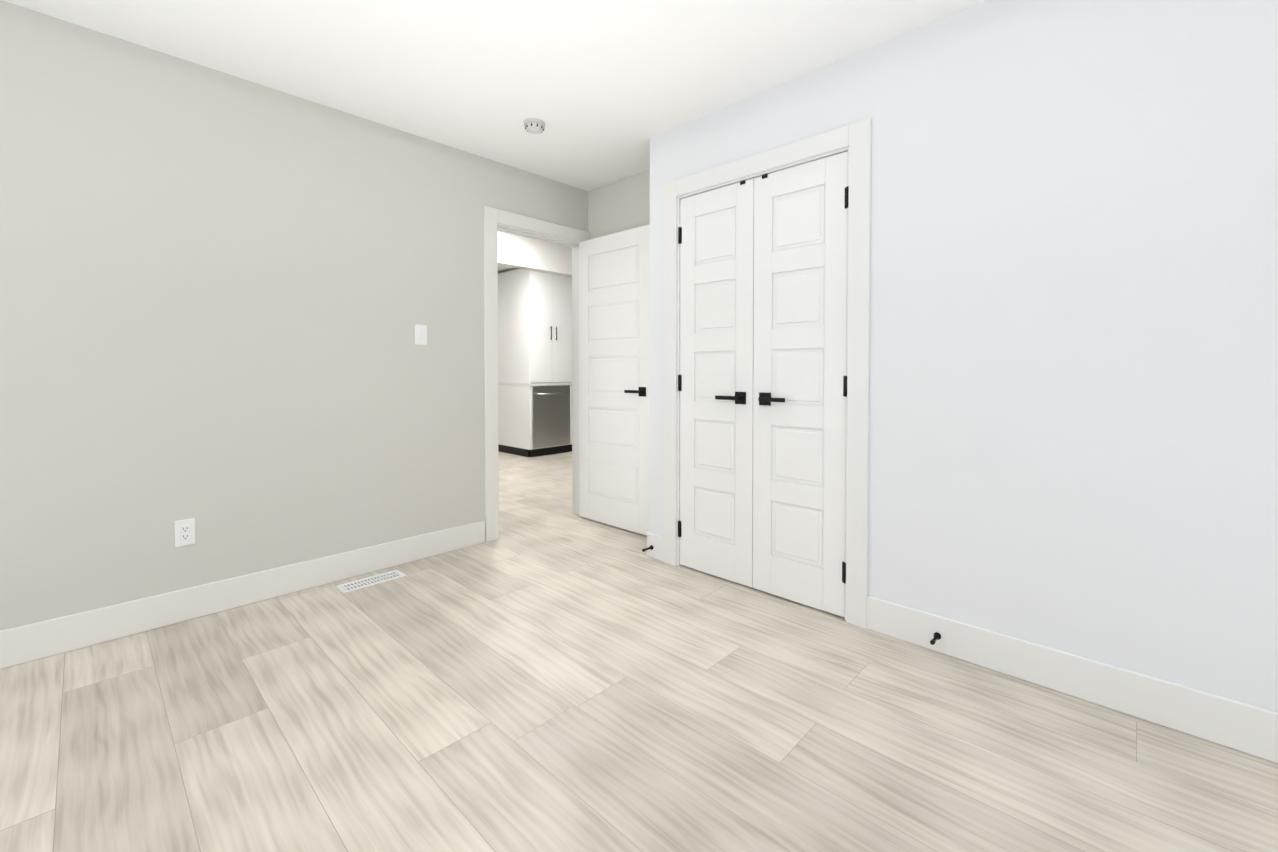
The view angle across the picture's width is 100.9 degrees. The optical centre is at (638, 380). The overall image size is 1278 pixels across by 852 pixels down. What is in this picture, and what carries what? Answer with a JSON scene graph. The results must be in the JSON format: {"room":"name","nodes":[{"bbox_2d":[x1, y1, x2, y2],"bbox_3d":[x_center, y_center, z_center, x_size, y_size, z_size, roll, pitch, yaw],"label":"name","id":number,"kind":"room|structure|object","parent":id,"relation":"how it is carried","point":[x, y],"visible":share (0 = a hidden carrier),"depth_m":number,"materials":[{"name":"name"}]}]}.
{"room":"empty bedroom","nodes":[
{"label":"empty bedroom","id":0,"kind":"room"},
{"bbox_2d":[0,0,603,630],"bbox_3d":[-1.585,-0.178,2.802,0.120,2.440,3.610,1,1,43],"label":"wall","id":1,"kind":"structure","parent":0,"point":[222,294],"depth_m":2.37,"materials":[{"name":"grey paint"}]},
{"bbox_2d":[174,518,195,547],"bbox_3d":[-1.982,0.666,2.303,0.009,0.115,0.070,1,1,43],"label":"electrical outlet plate","id":2,"kind":"object","parent":1,"relation":"attached to","point":[185,532],"visible":1,"depth_m":2.30,"materials":[{"name":"white plastic"}]},
{"bbox_2d":[0,520,484,668],"bbox_3d":[-1.869,0.979,2.422,0.016,0.140,2.581,1,1,43],"label":"baseboard","id":3,"kind":"structure","parent":1,"relation":"attached to","point":[38,640],"depth_m":2.36,"materials":[{"name":"white wood"}]},
{"bbox_2d":[415,325,426,344],"bbox_3d":[-1.259,-0.262,3.049,0.012,0.115,0.070,1,1,43],"label":"switch plate","id":4,"kind":"object","parent":1,"relation":"attached to","point":[420,334],"visible":1,"depth_m":3.04,"materials":[{"name":"white plastic"}]},
{"bbox_2d":[3,0,985,273],"bbox_3d":[0.066,-1.471,4.101,7.560,0.100,8.040,1,1,43],"label":"ceiling","id":5,"kind":"structure","parent":0,"point":[605,90],"depth_m":2.25,"materials":[{"name":"white paint"}]},
{"bbox_2d":[524,118,544,133],"bbox_3d":[-0.569,-1.376,2.872,0.116,0.047,0.116,1,1,43],"label":"smoke detector","id":6,"kind":"object","parent":5,"relation":"attached to","point":[534,125],"visible":1,"depth_m":2.84,"materials":[{"name":"white plastic"}]},
{"bbox_2d":[497,231,571,276],"bbox_3d":[-0.133,-1.288,6.221,0.120,0.340,5.000,1,1,43],"label":"wall","id":7,"kind":"structure","parent":0,"point":[522,252],"depth_m":5.19,"materials":[{"name":"white paint"}]},
{"bbox_2d":[608,177,627,234],"bbox_3d":[1.342,-0.222,5.318,0.150,2.440,4.310,1,1,43],"label":"wall","id":8,"kind":"structure","parent":0,"point":[618,190],"depth_m":3.74,"materials":[{"name":"grey paint"}]},
{"bbox_2d":[0,451,1277,851],"bbox_3d":[0.066,1.069,4.145,7.560,0.100,8.040,1,1,43],"label":"floor","id":9,"kind":"structure","parent":0,"point":[548,671],"depth_m":1.58,"materials":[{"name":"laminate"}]},
{"bbox_2d":[336,570,405,592],"bbox_3d":[-1.385,1.040,2.736,0.115,0.006,0.305,1,1,43],"label":"floor vent","id":10,"kind":"object","parent":9,"relation":"in","point":[368,581],"visible":1,"depth_m":2.72,"materials":[{"name":"white plastic"}]},
{"bbox_2d":[498,269,571,456],"bbox_3d":[-1.450,-0.234,7.169,0.920,2.400,0.698,1,1,43],"label":"tall cabinet","id":11,"kind":"object","parent":9,"relation":"on","point":[534,363],"depth_m":6.84,"materials":[{"name":"painted wood"},{"name":"black metal"}]},
{"bbox_2d":[628,170,649,229],"bbox_3d":[0.193,-0.191,3.520,0.654,2.440,0.120,1,1,43],"label":"wall","id":12,"kind":"structure","parent":0,"point":[638,184],"depth_m":3.60,"materials":[{"name":"grey paint"}]},
{"bbox_2d":[579,224,649,535],"bbox_3d":[-0.177,0.002,3.685,0.723,2.030,0.131,1,1,43],"label":"entry door","id":13,"kind":"structure","parent":12,"relation":"in","point":[614,379],"depth_m":3.65,"materials":[{"name":"painted wood"},{"name":"black metal"}]},
{"bbox_2d":[650,0,1277,711],"bbox_3d":[1.216,-0.165,2.070,3.066,2.440,0.120,1,1,43],"label":"wall","id":14,"kind":"structure","parent":0,"point":[1074,336],"depth_m":1.77,"materials":[{"name":"white paint"}]},
{"bbox_2d":[642,545,652,551],"bbox_3d":[0.049,0.973,3.043,0.026,0.025,0.075,1,1,43],"label":"doorstop","id":15,"kind":"object","parent":14,"relation":"attached to","point":[648,548],"visible":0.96,"depth_m":3.04,"materials":[{"name":"black metal"}]},
{"bbox_2d":[678,178,753,586],"bbox_3d":[0.405,0.011,2.789,0.471,2.042,0.131,1,1,43],"label":"closet door","id":16,"kind":"structure","parent":14,"relation":"in","point":[715,376],"depth_m":2.76,"materials":[{"name":"painted wood"},{"name":"black metal"}]},
{"bbox_2d":[664,118,870,628],"bbox_3d":[0.555,-0.026,2.603,1.129,2.142,0.018,1,1,43],"label":"trim","id":17,"kind":"structure","parent":14,"relation":"attached to","point":[855,138],"depth_m":2.26,"materials":[{"name":"white wood"}]},
{"bbox_2d":[753,151,848,616],"bbox_3d":[0.749,0.017,2.463,0.471,2.042,0.131,1,1,43],"label":"closet door","id":18,"kind":"structure","parent":14,"relation":"in","point":[799,354],"depth_m":2.44,"materials":[{"name":"white wood"}]},
{"bbox_2d":[867,596,1277,763],"bbox_3d":[1.567,0.992,1.665,1.672,0.140,0.016,1,1,43],"label":"baseboard","id":19,"kind":"structure","parent":14,"relation":"attached to","point":[1236,725],"depth_m":1.73,"materials":[{"name":"white wood"}]},
{"bbox_2d":[930,632,940,644],"bbox_3d":[1.132,0.991,2.018,0.026,0.025,0.075,1,1,43],"label":"doorstop","id":20,"kind":"object","parent":19,"relation":"attached to","point":[937,635],"visible":0.98,"depth_m":2.02,"materials":[{"name":"black metal"}]}
]}

